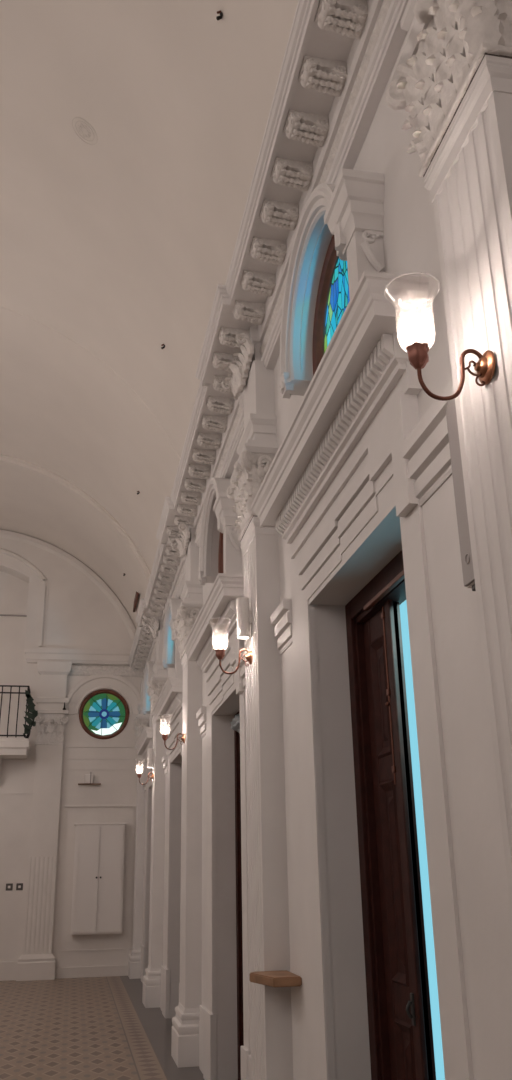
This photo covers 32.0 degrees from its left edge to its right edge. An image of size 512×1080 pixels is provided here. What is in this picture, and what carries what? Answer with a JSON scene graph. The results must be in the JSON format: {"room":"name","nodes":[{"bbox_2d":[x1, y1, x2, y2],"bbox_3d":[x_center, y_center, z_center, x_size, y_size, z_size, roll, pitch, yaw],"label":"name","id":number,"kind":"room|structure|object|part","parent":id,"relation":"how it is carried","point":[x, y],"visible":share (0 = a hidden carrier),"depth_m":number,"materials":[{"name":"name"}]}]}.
{"room":"church hall","nodes":[
{"label":"church hall","id":0,"kind":"room"},
{"bbox_2d":[0,531,142,967],"bbox_3d":[-5.274,3.054,16.262,6.500,9.000,0.600,3,-21,-11],"label":"wall","id":1,"kind":"structure","parent":0,"point":[79,614],"depth_m":16.06,"materials":[{"name":"white paint"}]},
{"bbox_2d":[6,883,12,890],"bbox_3d":[-4.176,5.872,15.092,0.110,0.110,0.020,3,-21,-11],"label":"wall socket","id":2,"kind":"object","parent":1,"relation":"attached to","point":[8,886],"visible":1,"depth_m":15.09,"materials":[{"name":"grey plastic"}]},
{"bbox_2d":[0,614,26,616],"bbox_3d":[-5.324,1.415,16.960,1.920,0.020,0.050,3,-21,-11],"label":"trim","id":3,"kind":"structure","parent":1,"relation":"attached to","point":[0,614],"depth_m":17.06,"materials":[{"name":"white paint"}]},
{"bbox_2d":[0,685,30,780],"bbox_3d":[-5.130,3.398,15.505,2.340,1.682,0.610,3,-21,-11],"label":"balcony","id":4,"kind":"object","parent":1,"relation":"attached to","point":[10,748],"visible":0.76,"depth_m":15.40,"materials":[{"name":"black metal"}]},
{"bbox_3d":[-5.171,3.030,15.662,2.280,0.882,0.560,3,-21,-11],"label":"railing","id":5,"kind":"part","parent":4,"relation":"part of","materials":[{"name":"black metal"}]},
{"bbox_2d":[23,690,37,734],"bbox_3d":[-3.932,3.012,15.574,0.240,0.791,0.029,3,-21,-11],"label":"leaf garland","id":6,"kind":"object","parent":4,"relation":"attached to","point":[33,713],"visible":1,"depth_m":15.55},
{"bbox_2d":[16,883,22,889],"bbox_3d":[-4.010,5.881,15.123,0.110,0.110,0.020,3,-21,-11],"label":"wall socket","id":7,"kind":"object","parent":1,"relation":"attached to","point":[19,886],"visible":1,"depth_m":15.12,"materials":[{"name":"grey plastic"}]},
{"bbox_2d":[16,661,71,980],"bbox_3d":[-3.663,4.736,15.534,0.630,5.280,0.225,3,-21,-11],"label":"pilaster","id":8,"kind":"object","parent":1,"relation":"attached to","point":[37,961],"visible":0.99,"depth_m":15.44,"materials":[{"name":"paint"}]},
{"bbox_2d":[0,961,127,980],"bbox_3d":[-5.133,7.031,14.455,6.500,0.280,0.030,3,-21,-11],"label":"baseboard","id":9,"kind":"structure","parent":1,"relation":"attached to","point":[8,970],"depth_m":14.82,"materials":[{"name":"white paint"}]},
{"bbox_2d":[0,530,135,645],"bbox_3d":[-5.255,0.842,16.744,6.119,2.280,0.050,3,-21,-11],"label":"trim","id":10,"kind":"structure","parent":1,"relation":"attached to","point":[80,566],"depth_m":17.16,"materials":[{"name":"white paint"}]},
{"bbox_2d":[0,703,137,793],"bbox_3d":[-5.201,3.643,15.713,6.500,1.610,0.030,3,-21,-11],"label":"trim","id":11,"kind":"structure","parent":1,"relation":"attached to","point":[71,707],"depth_m":16.10,"materials":[{"name":"white paint"}]},
{"bbox_2d":[24,647,143,676],"bbox_3d":[-3.154,2.275,16.620,2.280,0.510,0.180,3,-21,-11],"label":"trim","id":12,"kind":"structure","parent":1,"relation":"attached to","point":[104,661],"depth_m":16.58,"materials":[{"name":"paint"}]},
{"bbox_2d":[78,772,100,784],"bbox_3d":[-2.965,4.251,15.906,0.400,0.220,0.100,3,-21,-11],"label":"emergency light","id":13,"kind":"object","parent":1,"relation":"attached to","point":[88,777],"visible":1,"depth_m":15.86,"materials":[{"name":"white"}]},
{"bbox_2d":[58,805,135,951],"bbox_3d":[-2.735,5.803,15.406,1.260,2.355,0.035,3,-21,-11],"label":"trim","id":14,"kind":"structure","parent":1,"relation":"attached to","point":[66,806],"depth_m":15.45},
{"bbox_2d":[70,823,125,934],"bbox_3d":[-2.706,5.796,15.310,0.890,1.780,0.226,3,-21,-11],"label":"upper cabinet","id":15,"kind":"object","parent":1,"relation":"attached to","point":[98,873],"visible":1,"depth_m":15.23,"materials":[{"name":"white wood"}]},
{"bbox_3d":[-2.886,5.776,15.204,0.385,1.690,0.026,3,-21,-11],"label":"door","id":16,"kind":"part","parent":15,"relation":"part of","materials":[{"name":"white wood"}]},
{"bbox_3d":[-2.499,5.796,15.277,0.385,1.690,0.026,3,-21,-11],"label":"door","id":17,"kind":"part","parent":15,"relation":"part of","materials":[{"name":"white wood"}]},
{"bbox_2d":[63,674,139,746],"bbox_3d":[-2.790,3.127,16.413,1.518,1.364,0.090,3,-21,-11],"label":"window","id":18,"kind":"structure","parent":1,"relation":"in","point":[104,713],"depth_m":16.44,"materials":[{"name":"white paint"}]},
{"bbox_3d":[-3.104,3.317,16.295,0.118,0.247,0.006,3,-21,-11],"label":"rim pane","id":19,"kind":"part","parent":18,"relation":"part of","materials":[{"name":"green glass"}]},
{"bbox_3d":[-3.109,3.062,16.389,0.118,0.247,0.006,3,-21,-11],"label":"rim pane","id":20,"kind":"part","parent":18,"relation":"part of","materials":[{"name":"green glass"}]},
{"bbox_3d":[-2.962,3.194,16.363,0.246,0.143,0.006,3,-21,-11],"label":"petal pane","id":21,"kind":"part","parent":18,"relation":"part of","materials":[{"name":"blue glass"}]},
{"bbox_3d":[-2.909,3.312,16.330,0.201,0.201,0.006,3,-21,-11],"label":"petal pane","id":22,"kind":"part","parent":18,"relation":"part of","materials":[{"name":"teal glass"}]},
{"bbox_3d":[-2.913,3.082,16.416,0.201,0.201,0.006,3,-21,-11],"label":"petal pane","id":23,"kind":"part","parent":18,"relation":"part of","materials":[{"name":"teal glass"}]},
{"bbox_3d":[-2.932,2.898,16.488,0.247,0.118,0.006,3,-21,-11],"label":"rim pane","id":24,"kind":"part","parent":18,"relation":"part of","materials":[{"name":"green glass"}]},
{"bbox_3d":[-2.788,3.366,16.335,0.143,0.246,0.006,3,-21,-11],"label":"petal pane","id":25,"kind":"part","parent":18,"relation":"part of","materials":[{"name":"blue glass"}]},
{"bbox_3d":[-2.791,3.203,16.395,0.913,0.913,0.070,3,-21,-11],"label":"frame","id":26,"kind":"part","parent":18,"relation":"part of","materials":[{"name":"brown wood"}]},
{"bbox_3d":[-2.789,3.200,16.388,0.187,0.187,0.006,3,-21,-11],"label":"pane","id":27,"kind":"part","parent":18,"relation":"part of","materials":[{"name":"blue glass"}]},
{"bbox_3d":[-2.794,3.040,16.456,0.143,0.246,0.006,3,-21,-11],"label":"petal pane","id":28,"kind":"part","parent":18,"relation":"part of","materials":[{"name":"blue glass"}]},
{"bbox_3d":[-2.734,3.453,16.306,0.560,0.237,0.006,3,-21,-11],"label":"sunlit pane","id":29,"kind":"part","parent":18,"relation":"part of","materials":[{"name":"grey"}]},
{"bbox_3d":[-2.668,3.324,16.375,0.201,0.201,0.006,3,-21,-11],"label":"petal pane","id":30,"kind":"part","parent":18,"relation":"part of","materials":[{"name":"teal glass"}]},
{"bbox_3d":[-2.664,2.911,16.537,0.247,0.118,0.006,3,-21,-11],"label":"rim pane","id":31,"kind":"part","parent":18,"relation":"part of","materials":[{"name":"green glass"}]},
{"bbox_3d":[-2.673,3.094,16.460,0.201,0.201,0.006,3,-21,-11],"label":"petal pane","id":32,"kind":"part","parent":18,"relation":"part of","materials":[{"name":"teal glass"}]},
{"bbox_3d":[-2.620,3.211,16.427,0.246,0.143,0.006,3,-21,-11],"label":"petal pane","id":33,"kind":"part","parent":18,"relation":"part of","materials":[{"name":"blue glass"}]},
{"bbox_3d":[-2.475,3.348,16.412,0.118,0.247,0.006,3,-21,-11],"label":"rim pane","id":34,"kind":"part","parent":18,"relation":"part of","materials":[{"name":"green glass"}]},
{"bbox_3d":[-2.480,3.093,16.507,0.118,0.247,0.006,3,-21,-11],"label":"rim pane","id":35,"kind":"part","parent":18,"relation":"part of","materials":[{"name":"green glass"}]},
{"bbox_2d":[0,976,203,1079],"bbox_3d":[-3.112,3.582,4.705,7.360,0.120,22.900,3,-21,-11],"label":"floor","id":36,"kind":"structure","parent":0,"point":[87,1028],"depth_m":9.61,"materials":[{"name":"tile"}]},
{"bbox_2d":[0,0,297,628],"bbox_3d":[-3.239,-2.760,6.899,6.797,2.800,22.600,3,-21,-11],"label":"ceiling","id":37,"kind":"structure","parent":0,"point":[122,245],"depth_m":7.90,"materials":[{"name":"paint"}]},
{"bbox_2d":[72,117,97,144],"bbox_3d":[-1.409,-3.365,7.338,0.215,0.147,0.234,1,-20,-6],"label":"ceiling medallion","id":38,"kind":"object","parent":37,"relation":"attached to","point":[75,117],"visible":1,"depth_m":7.33,"materials":[{"name":"white paint"}]},
{"bbox_2d":[133,592,138,611],"bbox_3d":[-2.128,1.038,15.816,0.040,0.189,1.100,3,-21,-11],"label":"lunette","id":39,"kind":"object","parent":37,"relation":"attached to","point":[137,593],"visible":0.88,"depth_m":15.71,"materials":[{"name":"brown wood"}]},
{"bbox_2d":[216,10,222,19],"bbox_3d":[-0.221,-3.210,5.457,0.041,0.047,0.043,2,-21,-8],"label":"ceiling spotlight","id":40,"kind":"object","parent":37,"relation":"attached to","point":[218,12],"visible":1,"depth_m":5.45,"materials":[{"name":"black metal"}]},
{"bbox_2d":[147,31,451,1079],"bbox_3d":[0.218,0.881,6.403,0.460,6.000,22.900,3,-21,-11],"label":"wall","id":41,"kind":"structure","parent":0,"point":[410,243],"depth_m":4.35,"materials":[{"name":"white paint"}]},
{"bbox_2d":[0,453,150,585],"bbox_3d":[-4.638,-0.130,13.695,6.543,2.685,0.440,3,-21,-11],"label":"trim","id":42,"kind":"structure","parent":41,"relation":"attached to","point":[6,461],"depth_m":14.12,"materials":[{"name":"paint"}]},
{"bbox_2d":[0,306,179,480],"bbox_3d":[-3.880,-1.524,10.002,6.543,2.671,0.640,3,-21,-11],"label":"ceiling arch","id":43,"kind":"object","parent":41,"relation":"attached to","point":[14,325],"depth_m":10.53,"materials":[{"name":"paint"}]},
{"bbox_2d":[128,679,148,978],"bbox_3d":[-2.069,4.926,15.630,0.255,4.930,0.634,3,-21,-11],"label":"pilaster","id":44,"kind":"object","parent":41,"relation":"attached to","point":[141,721],"visible":0.66,"depth_m":15.26,"materials":[{"name":"white paint"}]},
{"bbox_2d":[135,727,152,982],"bbox_3d":[-1.735,4.920,13.851,0.252,3.690,2.900,3,-21,-11],"label":"door surround","id":45,"kind":"object","parent":41,"relation":"attached to","point":[145,741],"visible":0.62,"depth_m":14.46,"materials":[{"name":"white paint"}]},
{"bbox_3d":[-1.766,3.338,14.439,0.252,0.315,2.284,3,-21,-11],"label":"cornice","id":46,"kind":"part","parent":45,"relation":"part of","materials":[{"name":"white paint"}]},
{"bbox_3d":[-1.657,5.135,13.874,0.070,3.300,2.020,3,-21,-11],"label":"casing","id":47,"kind":"part","parent":45,"relation":"part of","materials":[{"name":"white paint"}]},
{"bbox_3d":[-1.654,4.867,13.885,0.037,2.750,1.585,3,-21,-11],"label":"architrave","id":48,"kind":"part","parent":45,"relation":"part of","materials":[{"name":"white paint"}]},
{"bbox_2d":[142,661,154,726],"bbox_3d":[-1.507,2.606,14.692,0.662,1.225,1.445,3,-21,-11],"label":"window","id":49,"kind":"structure","parent":41,"relation":"in","point":[148,674],"depth_m":15.15,"materials":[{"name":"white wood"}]},
{"bbox_2d":[142,631,167,1007],"bbox_3d":[-1.416,3.731,12.449,0.255,4.930,0.634,3,-21,-11],"label":"pilaster","id":50,"kind":"object","parent":41,"relation":"attached to","point":[150,994],"visible":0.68,"depth_m":12.10,"materials":[{"name":"white paint"}]},
{"bbox_2d":[134,759,153,784],"bbox_3d":[-1.583,3.276,12.586,0.278,0.348,0.156,3,-21,-11],"label":"wall sconce","id":51,"kind":"object","parent":50,"relation":"attached to","point":[139,770],"visible":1,"depth_m":12.56,"materials":[{"name":"white glass"}]},
{"bbox_2d":[152,677,182,1018],"bbox_3d":[-1.040,3.649,10.468,0.252,3.690,2.900,3,-21,-11],"label":"door surround","id":52,"kind":"object","parent":41,"relation":"attached to","point":[169,701],"visible":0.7,"depth_m":11.02,"materials":[{"name":"white paint"}]},
{"bbox_3d":[-1.072,2.067,11.056,0.252,0.315,2.284,3,-21,-11],"label":"cornice","id":53,"kind":"part","parent":52,"relation":"part of","materials":[{"name":"white paint"}]},
{"bbox_3d":[-0.963,3.864,10.491,0.070,3.300,2.020,3,-21,-11],"label":"casing","id":54,"kind":"part","parent":52,"relation":"part of","materials":[{"name":"white paint"}]},
{"bbox_3d":[-0.960,3.596,10.502,0.037,2.750,1.585,3,-21,-11],"label":"architrave","id":55,"kind":"part","parent":52,"relation":"part of","materials":[{"name":"white paint"}]},
{"bbox_2d":[162,598,182,676],"bbox_3d":[-0.813,1.335,11.309,0.662,1.225,1.445,3,-21,-11],"label":"window","id":56,"kind":"structure","parent":41,"relation":"in","point":[170,655],"depth_m":11.67,"materials":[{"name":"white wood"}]},
{"bbox_2d":[160,977,199,1053],"bbox_3d":[-0.226,4.004,6.673,0.050,0.350,12.520,3,-21,-11],"label":"baseboard","id":57,"kind":"structure","parent":41,"relation":"attached to","point":[160,977],"depth_m":7.94,"materials":[{"name":"white paint"}]},
{"bbox_2d":[171,543,202,1067],"bbox_3d":[-0.699,2.418,8.956,0.255,4.930,0.634,3,-21,-11],"label":"pilaster","id":58,"kind":"object","parent":41,"relation":"attached to","point":[185,1028],"visible":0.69,"depth_m":8.61,"materials":[{"name":"white paint"}]},
{"bbox_2d":[158,714,184,749],"bbox_3d":[-0.866,1.963,9.092,0.278,0.348,0.156,3,-21,-11],"label":"wall sconce","id":59,"kind":"object","parent":58,"relation":"attached to","point":[165,729],"visible":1,"depth_m":9.07,"materials":[{"name":"white glass"}]},
{"bbox_3d":[-0.928,1.891,9.107,0.152,0.196,0.152,3,-21,-11],"label":"lamp shade","id":60,"kind":"part","parent":59,"relation":"part of","materials":[{"name":"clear glass"}]},
{"bbox_3d":[-0.831,2.049,9.067,0.206,0.169,0.011,3,-21,-11],"label":"arm","id":61,"kind":"part","parent":59,"relation":"part of","materials":[{"name":"brown metal"}]},
{"bbox_2d":[183,573,250,1079],"bbox_3d":[-0.335,2.357,7.030,0.252,3.690,2.900,3,-21,-11],"label":"door surround","id":62,"kind":"object","parent":41,"relation":"attached to","point":[220,603],"visible":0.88,"depth_m":7.37,"materials":[{"name":"white paint"}]},
{"bbox_3d":[-0.366,0.776,7.618,0.252,0.315,2.284,3,-21,-11],"label":"cornice","id":63,"kind":"part","parent":62,"relation":"part of","materials":[{"name":"white paint"}]},
{"bbox_3d":[-0.255,2.304,7.064,0.037,2.750,1.585,3,-21,-11],"label":"architrave","id":64,"kind":"part","parent":62,"relation":"part of","materials":[{"name":"white paint"}]},
{"bbox_3d":[-0.257,2.572,7.052,0.070,3.300,2.020,3,-21,-11],"label":"casing","id":65,"kind":"part","parent":62,"relation":"part of","materials":[{"name":"white paint"}]},
{"bbox_2d":[199,477,241,584],"bbox_3d":[-0.108,0.043,7.870,0.662,1.225,1.445,3,-21,-11],"label":"window","id":66,"kind":"structure","parent":41,"relation":"in","point":[219,547],"depth_m":8.00,"materials":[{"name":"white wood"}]},
{"bbox_3d":[-0.221,0.081,7.930,0.080,1.030,1.030,3,-21,-11],"label":"frame","id":67,"kind":"part","parent":66,"relation":"part of","materials":[{"name":"brown wood"}]},
{"bbox_2d":[234,710,243,1079],"bbox_3d":[0.027,2.722,6.940,0.130,2.930,1.430,3,-21,-11],"label":"door","id":68,"kind":"structure","parent":41,"relation":"in","point":[239,951],"depth_m":7.47,"materials":[{"name":"red wood"}]},
{"bbox_2d":[231,713,239,733],"bbox_3d":[-0.085,1.462,7.439,0.119,0.182,1.100,3,-21,-11],"label":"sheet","id":69,"kind":"object","parent":68,"relation":"on","point":[235,724],"visible":0.21,"depth_m":7.72,"materials":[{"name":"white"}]},
{"bbox_2d":[226,360,292,1079],"bbox_3d":[-0.001,1.141,5.554,0.255,4.930,0.634,3,-21,-11],"label":"pilaster","id":70,"kind":"object","parent":41,"relation":"attached to","point":[269,947],"visible":0.84,"depth_m":5.36,"materials":[{"name":"white paint"}]},
{"bbox_2d":[208,618,252,673],"bbox_3d":[-0.168,0.685,5.691,0.278,0.348,0.156,3,-21,-11],"label":"wall sconce","id":71,"kind":"object","parent":70,"relation":"attached to","point":[220,653],"visible":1,"depth_m":5.67,"materials":[{"name":"white glass"}]},
{"bbox_3d":[-0.230,0.614,5.705,0.152,0.196,0.152,3,-21,-11],"label":"lamp shade","id":72,"kind":"part","parent":71,"relation":"part of","materials":[{"name":"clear glass"}]},
{"bbox_3d":[-0.229,0.667,5.685,0.056,0.082,0.056,3,-21,-11],"label":"bulb","id":73,"kind":"part","parent":71,"relation":"part of","materials":[{"name":"white glass"}]},
{"bbox_3d":[-0.133,0.771,5.666,0.206,0.169,0.011,3,-21,-11],"label":"arm","id":74,"kind":"part","parent":71,"relation":"part of","materials":[{"name":"brown metal"}]},
{"bbox_3d":[-0.049,0.748,5.692,0.038,0.094,0.094,3,-21,-11],"label":"plate","id":75,"kind":"part","parent":71,"relation":"part of","materials":[{"name":"gold metal"}]},
{"bbox_2d":[236,597,251,638],"bbox_3d":[-0.077,0.504,5.745,0.097,0.260,0.084,3,-21,-11],"label":"speaker","id":76,"kind":"object","parent":70,"relation":"attached to","point":[243,614],"visible":1,"depth_m":5.71,"materials":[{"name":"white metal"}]},
{"bbox_2d":[128,0,408,678],"bbox_3d":[-0.162,-1.224,6.790,0.508,0.490,21.700,3,-21,-11],"label":"trim","id":77,"kind":"structure","parent":41,"relation":"attached to","point":[340,57],"depth_m":5.24,"materials":[{"name":"white paint"}]},
{"bbox_2d":[249,970,301,986],"bbox_3d":[0.095,2.312,4.699,0.220,0.045,0.342,3,-21,-11],"label":"wooden shelf","id":78,"kind":"object","parent":41,"relation":"attached to","point":[281,978],"visible":1,"depth_m":4.60,"materials":[{"name":"brown wood"}]},
{"bbox_2d":[279,168,384,398],"bbox_3d":[0.570,-1.197,4.570,0.662,1.225,1.445,3,-21,-11],"label":"window","id":79,"kind":"structure","parent":41,"relation":"in","point":[339,235],"depth_m":4.81,"materials":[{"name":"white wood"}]},
{"bbox_3d":[0.328,-1.397,4.693,0.173,0.755,1.250,3,-21,-11],"label":"hood moulding","id":80,"kind":"part","parent":79,"relation":"part of","materials":[{"name":"white paint"}]},
{"bbox_3d":[0.456,-1.159,4.630,0.080,1.030,1.030,3,-21,-11],"label":"frame","id":81,"kind":"part","parent":79,"relation":"part of","materials":[{"name":"brown wood"}]},
{"bbox_3d":[0.461,-1.159,4.631,0.001,0.810,0.810,3,-21,-11],"label":"stained glass","id":82,"kind":"part","parent":79,"relation":"part of","materials":[{"name":"blue glass"}]},
{"bbox_2d":[251,270,511,1079],"bbox_3d":[0.343,1.117,3.730,0.252,3.690,2.900,3,-21,-11],"label":"door surround","id":83,"kind":"object","parent":41,"relation":"attached to","point":[356,454],"visible":0.94,"depth_m":3.34,"materials":[{"name":"white paint"}]},
{"bbox_3d":[0.311,-0.464,4.317,0.252,0.315,2.284,3,-21,-11],"label":"cornice","id":84,"kind":"part","parent":83,"relation":"part of","materials":[{"name":"white paint"}]},
{"bbox_3d":[0.423,1.064,3.763,0.037,2.750,1.585,3,-21,-11],"label":"architrave","id":85,"kind":"part","parent":83,"relation":"part of","materials":[{"name":"white paint"}]},
{"bbox_3d":[0.420,1.332,3.752,0.070,3.300,2.020,3,-21,-11],"label":"casing","id":86,"kind":"part","parent":83,"relation":"part of","materials":[{"name":"white paint"}]},
{"bbox_2d":[446,399,475,590],"bbox_3d":[0.648,-0.154,2.693,0.073,0.629,0.098,3,-21,-11],"label":"speaker","id":87,"kind":"object","parent":83,"relation":"attached to","point":[452,426],"visible":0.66,"depth_m":2.69},
{"bbox_2d":[345,550,435,1079],"bbox_3d":[0.994,1.497,3.694,0.761,2.930,1.430,3,-21,-11],"label":"door","id":88,"kind":"structure","parent":41,"relation":"in","point":[401,1044],"depth_m":4.09,"materials":[{"name":"red wood"}]},
{"bbox_3d":[0.704,1.482,3.639,0.130,2.930,1.430,3,-21,-11],"label":"frame","id":89,"kind":"part","parent":88,"relation":"part of","materials":[{"name":"red wood"}]},
{"bbox_3d":[0.607,0.755,4.309,0.021,0.570,0.215,3,-21,-11],"label":"panel","id":90,"kind":"part","parent":88,"relation":"part of","materials":[{"name":"red wood"}]},
{"bbox_3d":[0.623,1.529,4.021,0.021,0.860,0.215,3,-21,-11],"label":"panel","id":91,"kind":"part","parent":88,"relation":"part of","materials":[{"name":"red wood"}]},
{"bbox_3d":[0.640,2.410,3.694,0.021,0.740,0.215,3,-21,-11],"label":"panel","id":92,"kind":"part","parent":88,"relation":"part of","materials":[{"name":"red wood"}]},
{"bbox_3d":[0.634,1.929,3.664,0.041,0.120,0.030,3,-21,-11],"label":"handle","id":93,"kind":"part","parent":88,"relation":"part of","materials":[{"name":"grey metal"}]},
{"bbox_2d":[385,0,511,918],"bbox_3d":[0.666,-0.080,2.304,0.255,4.930,0.634,3,-21,-11],"label":"pilaster","id":94,"kind":"object","parent":41,"relation":"attached to","point":[452,72],"visible":1,"depth_m":2.54,"materials":[{"name":"white paint"}]},
{"bbox_2d":[384,272,495,400],"bbox_3d":[0.499,-0.535,2.441,0.278,0.348,0.156,3,-21,-11],"label":"wall sconce","id":95,"kind":"object","parent":94,"relation":"attached to","point":[418,357],"visible":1,"depth_m":2.42,"materials":[{"name":"white glass"}]},
{"bbox_3d":[0.437,-0.607,2.455,0.152,0.196,0.152,3,-21,-11],"label":"lamp shade","id":96,"kind":"part","parent":95,"relation":"part of","materials":[{"name":"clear glass"}]},
{"bbox_3d":[0.438,-0.554,2.436,0.056,0.082,0.056,3,-21,-11],"label":"bulb","id":97,"kind":"part","parent":95,"relation":"part of","materials":[{"name":"white glass"}]},
{"bbox_3d":[0.534,-0.450,2.416,0.206,0.169,0.011,3,-21,-11],"label":"arm","id":98,"kind":"part","parent":95,"relation":"part of","materials":[{"name":"brown metal"}]},
{"bbox_3d":[0.618,-0.473,2.442,0.038,0.094,0.094,3,-21,-11],"label":"plate","id":99,"kind":"part","parent":95,"relation":"part of","materials":[{"name":"gold metal"}]}
]}

